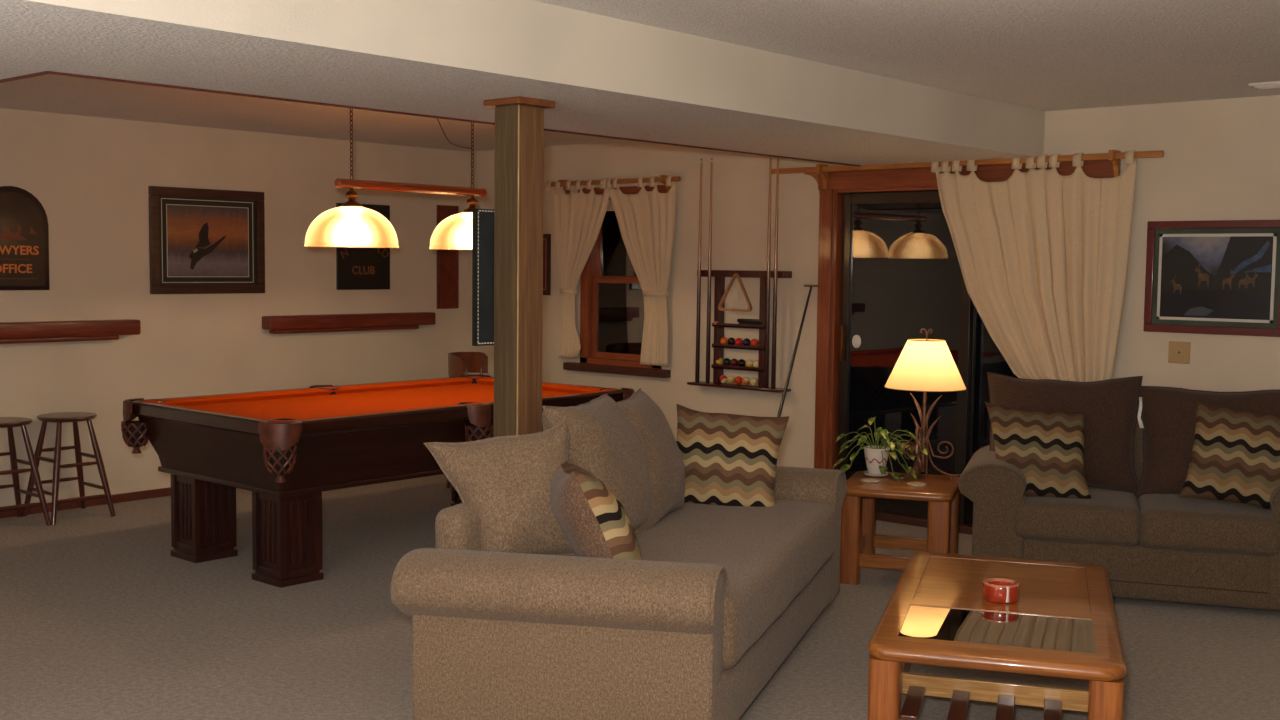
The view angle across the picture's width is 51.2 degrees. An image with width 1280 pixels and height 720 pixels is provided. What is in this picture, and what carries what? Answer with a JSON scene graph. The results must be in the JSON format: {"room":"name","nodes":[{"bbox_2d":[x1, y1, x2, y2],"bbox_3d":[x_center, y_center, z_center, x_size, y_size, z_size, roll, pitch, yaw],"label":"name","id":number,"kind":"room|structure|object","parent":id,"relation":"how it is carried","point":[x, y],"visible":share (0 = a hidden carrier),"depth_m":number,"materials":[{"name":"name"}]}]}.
{"room":"recreation room","nodes":[
{"label":"recreation room","id":0,"kind":"room"},
{"bbox_2d":[0,108,467,506],"bbox_3d":[-4.475,-0.232,7.324,0.160,2.440,9.200,4,5,41],"label":"wall","id":1,"kind":"structure","parent":0,"point":[91,177],"depth_m":8.82,"materials":[{"name":"paint"}]},
{"bbox_2d":[0,186,49,289],"bbox_3d":[-3.751,-0.726,7.970,0.025,0.620,0.450,4,5,41],"label":"sign","id":2,"kind":"object","parent":1,"relation":"attached to","point":[24,227],"visible":1,"depth_m":8.01,"materials":[{"name":"black wood"}]},
{"bbox_2d":[0,319,140,343],"bbox_3d":[-3.895,-0.150,7.785,0.114,0.125,2.050,4,5,41],"label":"wall ledge","id":3,"kind":"object","parent":1,"relation":"attached to","point":[79,330],"visible":1,"depth_m":8.16,"materials":[{"name":"brown wood"}]},
{"bbox_2d":[0,487,170,517],"bbox_3d":[-4.423,0.963,7.352,0.014,0.055,9.200,4,5,41],"label":"baseboard","id":4,"kind":"structure","parent":1,"relation":"attached to","point":[147,494],"depth_m":8.48,"materials":[{"name":"brown wood"}]},
{"bbox_2d":[148,186,264,293],"bbox_3d":[-2.886,-0.793,8.951,0.029,0.697,0.845,4,5,41],"label":"framed picture","id":5,"kind":"object","parent":1,"relation":"attached to","point":[202,241],"visible":1,"depth_m":8.94,"materials":[{"name":"brown wood"}]},
{"bbox_2d":[167,205,247,275],"bbox_3d":[-2.888,-0.793,8.953,0.004,0.466,0.600,4,5,41],"label":"print","id":6,"kind":"object","parent":5,"relation":"attached to","point":[203,240],"depth_m":8.95,"materials":[{"name":"orange paper"}]},
{"bbox_2d":[262,312,435,333],"bbox_3d":[-2.107,-0.275,9.824,0.114,0.125,1.480,4,5,41],"label":"wall ledge","id":7,"kind":"object","parent":1,"relation":"attached to","point":[283,324],"visible":1,"depth_m":9.71,"materials":[{"name":"brown wood"}]},
{"bbox_2d":[336,203,389,289],"bbox_3d":[-2.049,-0.838,9.912,0.023,0.632,0.476,4,5,41],"label":"sign","id":8,"kind":"object","parent":1,"relation":"attached to","point":[356,268],"visible":0.7,"depth_m":9.92,"materials":[{"name":"black wood"}]},
{"bbox_2d":[0,71,860,166],"bbox_3d":[-1.655,-1.176,7.532,3.704,0.014,5.084,4,5,41],"label":"trim","id":9,"kind":"structure","parent":1,"relation":"attached to","point":[43,72],"depth_m":5.30,"materials":[{"name":"brown wood"}]},
{"bbox_2d":[437,205,458,308],"bbox_3d":[-1.512,-0.810,10.528,0.025,0.810,0.214,4,5,41],"label":"wooden plaque","id":10,"kind":"object","parent":1,"relation":"attached to","point":[447,260],"visible":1,"depth_m":10.52,"materials":[{"name":"brown wood"}]},
{"bbox_2d":[0,474,1279,719],"bbox_3d":[-0.894,1.310,4.277,9.720,0.120,9.520,4,5,41],"label":"floor","id":11,"kind":"structure","parent":0,"point":[99,620],"depth_m":5.63,"materials":[{"name":"carpet"}]},
{"bbox_2d":[0,417,50,525],"bbox_3d":[-3.718,0.658,7.786,0.405,0.623,0.395,4,5,41],"label":"bar stool","id":12,"kind":"object","parent":11,"relation":"on","point":[9,423],"visible":1,"depth_m":7.80,"materials":[{"name":"brown wood"}]},
{"bbox_2d":[22,412,115,524],"bbox_3d":[-3.458,0.639,8.083,0.405,0.623,0.395,4,5,41],"label":"bar stool","id":13,"kind":"object","parent":11,"relation":"on","point":[59,417],"visible":0.95,"depth_m":8.06,"materials":[{"name":"brown wood"}]},
{"bbox_2d":[121,375,633,587],"bbox_3d":[-1.375,0.601,7.505,1.551,0.823,2.525,4,5,41],"label":"pool table","id":14,"kind":"object","parent":11,"relation":"on","point":[286,447],"visible":0.73,"depth_m":6.75,"materials":[{"name":"brown wood"}]},
{"bbox_2d":[446,352,487,487],"bbox_3d":[-1.093,0.416,9.441,0.517,0.927,0.570,1,4,11],"label":"chair","id":15,"kind":"object","parent":11,"relation":"on","point":[459,363],"visible":0.31,"depth_m":9.60,"materials":[{"name":"brown wood"}]},
{"bbox_2d":[484,96,554,436],"bbox_3d":[-0.472,0.098,5.172,0.198,2.180,0.190,4,5,41],"label":"wooden post","id":16,"kind":"object","parent":11,"relation":"on","point":[519,121],"visible":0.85,"depth_m":5.09,"materials":[{"name":"brown wood"}]},
{"bbox_2d":[472,209,493,345],"bbox_3d":[-0.527,-0.320,5.194,0.024,0.520,0.310,4,5,41],"label":"board","id":17,"kind":"object","parent":16,"relation":"attached to","point":[482,219],"visible":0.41,"depth_m":5.10,"materials":[{"name":"black"}]},
{"bbox_2d":[390,388,846,719],"bbox_3d":[0.067,0.666,5.237,1.146,1.049,2.546,2,4,18],"label":"sofa","id":18,"kind":"object","parent":11,"relation":"on","point":[509,623],"visible":0.88,"depth_m":4.26,"materials":[{"name":"brown fabric"}]},
{"bbox_2d":[426,422,574,554],"bbox_3d":[-0.451,0.483,4.609,0.545,0.529,0.273,-1,5,-26],"label":"cushion","id":19,"kind":"object","parent":18,"relation":"on","point":[504,482],"depth_m":4.53,"materials":[{"name":"brown fabric"}]},
{"bbox_2d":[550,462,641,559],"bbox_3d":[-0.151,0.557,4.474,0.292,0.449,0.499,0,4,-14],"label":"throw pillow","id":20,"kind":"object","parent":18,"relation":"on","point":[592,519],"visible":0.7,"depth_m":4.28,"materials":[{"name":"fabric"}]},
{"bbox_2d":[542,396,652,530],"bbox_3d":[-0.154,0.433,5.133,0.354,0.565,0.648,2,4,18],"label":"cushion","id":21,"kind":"object","parent":18,"relation":"on","point":[611,440],"depth_m":5.00,"materials":[{"name":"brown fabric"}]},
{"bbox_2d":[617,391,684,532],"bbox_3d":[-0.015,0.419,5.517,0.341,0.532,0.680,2,4,18],"label":"cushion","id":22,"kind":"object","parent":18,"relation":"on","point":[659,458],"depth_m":5.37,"materials":[{"name":"brown fabric"}]},
{"bbox_2d":[676,404,788,506],"bbox_3d":[0.381,0.451,5.934,0.540,0.490,0.229,2,4,14],"label":"throw pillow","id":23,"kind":"object","parent":18,"relation":"on","point":[729,459],"visible":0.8,"depth_m":5.86,"materials":[{"name":"fabric"}]},
{"bbox_2d":[635,499,835,668],"bbox_3d":[0.206,0.807,5.258,0.846,0.281,1.866,2,4,18],"label":"seat cushion","id":24,"kind":"object","parent":18,"relation":"on","point":[772,557],"depth_m":5.07,"materials":[{"name":"brown fabric"}]},
{"bbox_2d":[777,284,818,416],"bbox_3d":[0.902,0.247,8.477,0.448,1.451,0.102,-1,4,-24],"label":"stick","id":25,"kind":"object","parent":11,"relation":"on","point":[805,285],"visible":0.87,"depth_m":8.47,"materials":[{"name":"black wood"}]},
{"bbox_2d":[840,471,959,584],"bbox_3d":[1.321,0.856,6.784,0.560,0.480,0.630,2,4,18],"label":"end table","id":26,"kind":"object","parent":11,"relation":"on","point":[859,539],"visible":0.7,"depth_m":6.58,"materials":[{"name":"brown wood"}]},
{"bbox_2d":[860,479,878,482],"bbox_3d":[1.161,0.610,6.753,0.094,0.009,0.094,4,5,41],"label":"coaster","id":27,"kind":"object","parent":26,"relation":"on","point":[861,480],"visible":1,"depth_m":6.73,"materials":[{"name":"stone"}]},
{"bbox_2d":[863,446,889,473],"bbox_3d":[1.228,0.520,6.946,0.136,0.135,0.136,2,4,18],"label":"pot","id":28,"kind":"object","parent":26,"relation":"on","point":[875,456],"depth_m":6.90,"materials":[{"name":"white ceramic"}]},
{"bbox_2d":[832,417,927,480],"bbox_3d":[1.236,0.460,6.903,0.487,0.327,0.238,2,4,18],"label":"pothos","id":29,"kind":"object","parent":26,"relation":"on","point":[876,457],"visible":0.98,"depth_m":6.91,"materials":[{"name":"green plant"}]},
{"bbox_2d":[907,482,925,486],"bbox_3d":[1.377,0.619,6.660,0.094,0.009,0.094,4,5,41],"label":"coaster","id":30,"kind":"object","parent":26,"relation":"on","point":[915,484],"visible":1,"depth_m":6.63,"materials":[{"name":"stone"}]},
{"bbox_2d":[884,328,965,479],"bbox_3d":[1.469,0.224,6.888,0.418,0.777,0.413,2,4,18],"label":"table lamp","id":31,"kind":"object","parent":26,"relation":"on","point":[926,365],"visible":0.94,"depth_m":6.78,"materials":[{"name":"fabric"}]},
{"bbox_2d":[868,552,1126,719],"bbox_3d":[1.237,1.036,4.601,0.744,0.430,1.444,2,4,17],"label":"coffee table","id":32,"kind":"object","parent":11,"relation":"on","point":[1063,623],"visible":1,"depth_m":4.23,"materials":[{"name":"brown wood"}]},
{"bbox_2d":[982,578,1019,602],"bbox_3d":[1.238,0.791,4.584,0.124,0.060,0.124,4,5,41],"label":"ashtray","id":33,"kind":"object","parent":32,"relation":"on","point":[997,590],"visible":1,"depth_m":4.54,"materials":[{"name":"red ceramic"}]},
{"bbox_2d":[958,372,1279,610],"bbox_3d":[2.449,0.610,6.519,1.690,1.033,0.849,2,4,18],"label":"loveseat","id":34,"kind":"object","parent":11,"relation":"on","point":[1154,543],"visible":0.77,"depth_m":6.33,"materials":[{"name":"brown fabric"}]},
{"bbox_2d":[985,402,1090,498],"bbox_3d":[1.940,0.458,6.504,0.533,0.478,0.224,2,4,17],"label":"throw pillow","id":35,"kind":"object","parent":34,"relation":"on","point":[1047,447],"visible":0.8,"depth_m":6.43,"materials":[{"name":"multicoloured fabric"}]},
{"bbox_2d":[988,373,1141,490],"bbox_3d":[2.140,0.358,6.773,0.756,0.566,0.306,2,4,18],"label":"cushion","id":36,"kind":"object","parent":34,"relation":"on","point":[1112,431],"depth_m":6.66,"materials":[{"name":"brown fabric"}]},
{"bbox_2d":[1014,487,1140,545],"bbox_3d":[2.136,0.748,6.545,0.574,0.216,0.679,2,4,18],"label":"seat cushion","id":37,"kind":"object","parent":34,"relation":"on","point":[1112,515],"depth_m":6.26,"materials":[{"name":"brown fabric"}]},
{"bbox_2d":[1136,387,1279,497],"bbox_3d":[2.833,0.418,6.544,0.772,0.568,0.295,2,4,18],"label":"cushion","id":38,"kind":"object","parent":34,"relation":"on","point":[1164,446],"depth_m":6.53,"materials":[{"name":"brown fabric"}]},
{"bbox_2d":[1138,494,1279,555],"bbox_3d":[2.688,0.768,6.361,0.600,0.214,0.680,2,4,18],"label":"seat cushion","id":39,"kind":"object","parent":34,"relation":"on","point":[1168,524],"depth_m":6.08,"materials":[{"name":"brown fabric"}]},
{"bbox_2d":[1179,400,1279,509],"bbox_3d":[2.806,0.453,6.195,0.556,0.500,0.212,2,4,24],"label":"throw pillow","id":40,"kind":"object","parent":34,"relation":"on","point":[1235,457],"visible":0.98,"depth_m":6.15,"materials":[{"name":"multicoloured fabric"}]},
{"bbox_2d":[0,0,1279,151],"bbox_3d":[-0.865,-1.243,4.094,9.720,0.120,9.520,4,5,41],"label":"ceiling","id":41,"kind":"structure","parent":0,"point":[1043,55],"depth_m":5.50,"materials":[{"name":"white paint"}]},
{"bbox_2d":[304,108,486,249],"bbox_3d":[-1.264,-1.028,7.494,0.498,0.803,1.358,4,5,41],"label":"light","id":42,"kind":"object","parent":41,"relation":"hanging from","point":[351,224],"visible":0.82,"depth_m":7.15,"materials":[{"name":"white glass"}]},
{"bbox_2d":[0,0,1044,164],"bbox_3d":[-2.586,-1.180,5.608,4.830,0.260,9.200,4,5,41],"label":"ceiling beam","id":43,"kind":"structure","parent":41,"relation":"attached to","point":[603,75],"depth_m":4.71,"materials":[{"name":"paint"}]},
{"bbox_2d":[1248,81,1279,88],"bbox_3d":[2.990,-1.282,6.223,0.260,0.018,0.140,4,5,41],"label":"ceiling vent","id":44,"kind":"object","parent":41,"relation":"in","point":[1274,84],"visible":1,"depth_m":6.23,"materials":[{"name":"white metal"}]},
{"bbox_2d":[467,95,1279,467],"bbox_3d":[2.204,-0.182,7.700,9.720,2.440,0.160,4,5,41],"label":"wall","id":45,"kind":"structure","parent":0,"point":[1221,159],"depth_m":8.63,"materials":[{"name":"paint"}]},
{"bbox_2d":[543,234,550,294],"bbox_3d":[-0.863,-0.732,10.232,0.490,0.460,0.024,4,5,41],"label":"framed picture","id":46,"kind":"object","parent":45,"relation":"attached to","point":[546,237],"visible":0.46,"depth_m":10.09,"materials":[{"name":"red wood"}]},
{"bbox_2d":[543,237,546,291],"bbox_3d":[-0.862,-0.732,10.233,0.460,0.420,0.008,4,5,41],"label":"print","id":47,"kind":"object","parent":46,"relation":"attached to","point":[544,238],"depth_m":10.10,"materials":[{"name":"red"}]},
{"bbox_2d":[551,175,680,193],"bbox_3d":[-0.188,-1.237,9.557,1.277,0.130,0.103,4,5,41],"label":"curtain rod","id":48,"kind":"object","parent":45,"relation":"attached to","point":[662,179],"visible":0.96,"depth_m":9.43,"materials":[{"name":"orange wood"}]},
{"bbox_2d":[546,179,608,357],"bbox_3d":[-0.456,-0.660,9.787,0.608,1.306,0.068,4,5,41],"label":"window curtain","id":49,"kind":"object","parent":48,"relation":"hanging from","point":[578,217],"visible":1,"depth_m":9.84,"materials":[{"name":"beige fabric"}]},
{"bbox_2d":[602,176,675,365],"bbox_3d":[-0.022,-0.626,9.408,0.653,1.311,0.069,4,5,41],"label":"window curtain","id":50,"kind":"object","parent":48,"relation":"hanging from","point":[645,219],"visible":1,"depth_m":9.33,"materials":[{"name":"beige fabric"}]},
{"bbox_2d":[563,185,670,377],"bbox_3d":[-0.119,-0.575,9.663,0.985,1.340,0.235,4,5,41],"label":"window","id":51,"kind":"structure","parent":45,"relation":"in","point":[608,281],"depth_m":9.75,"materials":[{"name":"brown wood"}]},
{"bbox_2d":[607,200,613,210],"bbox_3d":[-0.121,-1.113,9.589,0.600,0.084,0.014,4,5,41],"label":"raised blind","id":52,"kind":"object","parent":51,"relation":"attached to","point":[609,208],"depth_m":9.66,"materials":[{"name":"beige fabric"}]},
{"bbox_2d":[687,270,791,392],"bbox_3d":[0.655,-0.203,8.864,0.770,0.780,0.129,4,5,41],"label":"cue rack","id":53,"kind":"object","parent":45,"relation":"attached to","point":[719,275],"visible":0.88,"depth_m":8.87,"materials":[{"name":"brown wood"}]},
{"bbox_2d":[695,159,701,381],"bbox_3d":[0.401,-0.600,9.027,0.031,1.505,0.030,5,6,41],"label":"pool cue","id":54,"kind":"object","parent":53,"relation":"on","point":[697,360],"visible":1,"depth_m":9.03,"materials":[{"name":"brown wood"}]},
{"bbox_2d":[705,158,712,382],"bbox_3d":[0.468,-0.595,8.968,0.031,1.505,0.030,5,6,41],"label":"pool cue","id":55,"kind":"object","parent":53,"relation":"on","point":[708,333],"visible":1,"depth_m":8.97,"materials":[{"name":"brown wood"}]},
{"bbox_2d":[716,358,722,364],"bbox_3d":[0.537,0.011,9.021,0.057,0.057,0.056,2,4,13],"label":"ball","id":56,"kind":"object","parent":53,"relation":"on","point":[720,361],"visible":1,"depth_m":9.00,"materials":[{"name":"yellow plastic"}]},
{"bbox_2d":[719,375,726,382],"bbox_3d":[0.562,0.129,9.006,0.056,0.057,0.056,4,5,38],"label":"ball","id":57,"kind":"object","parent":53,"relation":"on","point":[723,379],"visible":1,"depth_m":8.99,"materials":[{"name":"red plastic"}]},
{"bbox_2d":[720,337,727,343],"bbox_3d":[0.565,-0.127,8.988,0.056,0.057,0.056,3,5,29],"label":"ball","id":58,"kind":"object","parent":53,"relation":"on","point":[723,340],"visible":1,"depth_m":8.97,"materials":[{"name":"orange plastic"}]},
{"bbox_2d":[723,358,730,364],"bbox_3d":[0.584,0.014,8.980,0.056,0.056,0.056,-1,5,-28],"label":"ball","id":59,"kind":"object","parent":53,"relation":"on","point":[726,361],"visible":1,"depth_m":8.96,"materials":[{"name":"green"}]},
{"bbox_2d":[727,376,734,383],"bbox_3d":[0.610,0.133,8.964,0.056,0.057,0.056,-3,5,-42],"label":"ball","id":60,"kind":"object","parent":53,"relation":"on","point":[730,379],"visible":1,"depth_m":8.94,"materials":[{"name":"yellow plastic"}]},
{"bbox_2d":[727,337,734,344],"bbox_3d":[0.613,-0.123,8.946,0.056,0.057,0.057,-2,5,-33],"label":"ball","id":61,"kind":"object","parent":53,"relation":"on","point":[731,340],"visible":1,"depth_m":8.93,"materials":[{"name":"black plastic"}]},
{"bbox_2d":[730,358,737,365],"bbox_3d":[0.631,0.018,8.939,0.056,0.056,0.056,3,5,28],"label":"ball","id":62,"kind":"object","parent":53,"relation":"on","point":[734,362],"visible":1,"depth_m":8.92,"materials":[{"name":"red plastic"}]},
{"bbox_2d":[718,273,751,311],"bbox_3d":[0.631,-0.447,8.824,0.266,0.249,0.033,4,5,41],"label":"triangle","id":63,"kind":"object","parent":53,"relation":"hanging from","point":[720,306],"visible":1,"depth_m":8.81,"materials":[{"name":"brown wood"}]},
{"bbox_2d":[711,364,763,371],"bbox_3d":[0.665,0.051,8.900,0.415,0.026,0.084,4,5,41],"label":"shelf","id":64,"kind":"object","parent":53,"relation":"attached to","point":[716,367],"depth_m":8.87,"materials":[{"name":"brown wood"}]},
{"bbox_2d":[734,376,741,384],"bbox_3d":[0.657,0.137,8.923,0.056,0.056,0.056,2,4,16],"label":"ball","id":65,"kind":"object","parent":53,"relation":"on","point":[738,380],"visible":1,"depth_m":8.90,"materials":[{"name":"red plastic"}]},
{"bbox_2d":[712,343,763,349],"bbox_3d":[0.666,-0.088,8.890,0.415,0.026,0.084,4,5,41],"label":"shelf","id":66,"kind":"object","parent":53,"relation":"attached to","point":[717,346],"depth_m":8.86,"materials":[{"name":"brown wood"}]},
{"bbox_2d":[712,323,764,328],"bbox_3d":[0.668,-0.228,8.880,0.415,0.026,0.084,4,5,41],"label":"shelf","id":67,"kind":"object","parent":53,"relation":"attached to","point":[718,325],"depth_m":8.85,"materials":[{"name":"brown wood"}]},
{"bbox_2d":[735,338,742,344],"bbox_3d":[0.660,-0.120,8.904,0.057,0.057,0.056,0,4,-5],"label":"ball","id":68,"kind":"object","parent":53,"relation":"on","point":[739,341],"visible":1,"depth_m":8.88,"materials":[{"name":"red plastic"}]},
{"bbox_2d":[687,381,790,392],"bbox_3d":[0.650,0.177,8.891,0.770,0.018,0.129,4,5,41],"label":"shelf","id":69,"kind":"object","parent":53,"relation":"attached to","point":[760,387],"depth_m":8.83,"materials":[{"name":"brown wood"}]},
{"bbox_2d":[738,359,745,365],"bbox_3d":[0.678,0.021,8.898,0.056,0.057,0.056,0,4,-5],"label":"ball","id":70,"kind":"object","parent":53,"relation":"on","point":[741,362],"visible":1,"depth_m":8.88,"materials":[{"name":"black plastic"}]},
{"bbox_2d":[742,377,749,384],"bbox_3d":[0.705,0.140,8.881,0.056,0.056,0.056,-3,6,-44],"label":"ball","id":71,"kind":"object","parent":53,"relation":"on","point":[746,381],"visible":1,"depth_m":8.86,"materials":[{"name":"orange plastic"}]},
{"bbox_2d":[743,338,750,345],"bbox_3d":[0.708,-0.116,8.863,0.056,0.057,0.056,0,4,-5],"label":"ball","id":72,"kind":"object","parent":53,"relation":"on","point":[746,341],"visible":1,"depth_m":8.84,"materials":[{"name":"blue plastic"}]},
{"bbox_2d":[745,359,752,366],"bbox_3d":[0.725,0.025,8.857,0.056,0.057,0.056,2,4,22],"label":"ball","id":73,"kind":"object","parent":53,"relation":"on","point":[749,363],"visible":1,"depth_m":8.84,"materials":[{"name":"yellow plastic"}]},
{"bbox_2d":[737,319,762,324],"bbox_3d":[0.733,-0.247,8.820,0.210,0.045,0.040,4,5,41],"label":"brush","id":74,"kind":"object","parent":53,"relation":"on","point":[741,321],"visible":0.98,"depth_m":8.80,"materials":[{"name":"black plastic"}]},
{"bbox_2d":[750,377,757,385],"bbox_3d":[0.753,0.143,8.839,0.056,0.057,0.056,5,6,44],"label":"ball","id":75,"kind":"object","parent":53,"relation":"on","point":[753,381],"visible":1,"depth_m":8.82,"materials":[{"name":"white plastic"}]},
{"bbox_2d":[750,339,758,345],"bbox_3d":[0.756,-0.113,8.821,0.056,0.056,0.056,0,4,-10],"label":"ball","id":76,"kind":"object","parent":53,"relation":"on","point":[754,342],"visible":1,"depth_m":8.80,"materials":[{"name":"red plastic"}]},
{"bbox_2d":[753,360,757,366],"bbox_3d":[0.772,0.028,8.816,0.056,0.057,0.056,3,5,26],"label":"ball","id":77,"kind":"object","parent":53,"relation":"on","point":[755,363],"visible":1,"depth_m":8.80,"materials":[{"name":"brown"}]},
{"bbox_2d":[764,157,771,387],"bbox_3d":[0.829,-0.567,8.629,0.031,1.505,0.030,4,5,41],"label":"pool cue","id":78,"kind":"object","parent":53,"relation":"on","point":[767,322],"visible":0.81,"depth_m":8.63,"materials":[{"name":"brown wood"}]},
{"bbox_2d":[771,157,778,388],"bbox_3d":[0.871,-0.564,8.592,0.031,1.505,0.030,4,5,41],"label":"pool cue","id":79,"kind":"object","parent":53,"relation":"on","point":[774,325],"visible":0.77,"depth_m":8.59,"materials":[{"name":"brown wood"}]},
{"bbox_2d":[814,160,1120,534],"bbox_3d":[1.897,-0.061,7.957,1.925,2.155,0.190,4,5,41],"label":"door","id":80,"kind":"structure","parent":45,"relation":"in","point":[846,189],"depth_m":8.38,"materials":[{"name":"brown wood"}]},
{"bbox_2d":[771,150,1163,194],"bbox_3d":[1.795,-1.071,7.808,2.505,0.208,0.129,4,5,41],"label":"curtain rod","id":81,"kind":"object","parent":45,"relation":"attached to","point":[1114,156],"visible":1,"depth_m":7.75,"materials":[{"name":"orange wood"}]},
{"bbox_2d":[931,150,1136,381],"bbox_3d":[2.169,-0.067,7.537,1.200,2.153,0.133,4,5,41],"label":"door curtain","id":82,"kind":"object","parent":81,"relation":"hanging from","point":[1043,254],"visible":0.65,"depth_m":7.41,"materials":[{"name":"beige fabric"}]},
{"bbox_2d":[1168,341,1190,363],"bbox_3d":[2.839,-0.040,7.039,0.112,0.114,0.008,4,5,41],"label":"wall plate","id":83,"kind":"object","parent":45,"relation":"attached to","point":[1179,352],"visible":1,"depth_m":7.04,"materials":[{"name":"brown plastic"}]},
{"bbox_2d":[1143,220,1279,336],"bbox_3d":[2.964,-0.425,6.891,0.710,0.585,0.029,4,5,41],"label":"framed picture","id":84,"kind":"object","parent":45,"relation":"attached to","point":[1220,277],"visible":1,"depth_m":6.89,"materials":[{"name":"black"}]},
{"bbox_2d":[1160,236,1272,319],"bbox_3d":[2.963,-0.425,6.889,0.552,0.424,0.004,4,5,41],"label":"print","id":85,"kind":"object","parent":84,"relation":"attached to","point":[1202,277],"depth_m":6.88,"materials":[{"name":"grey"}]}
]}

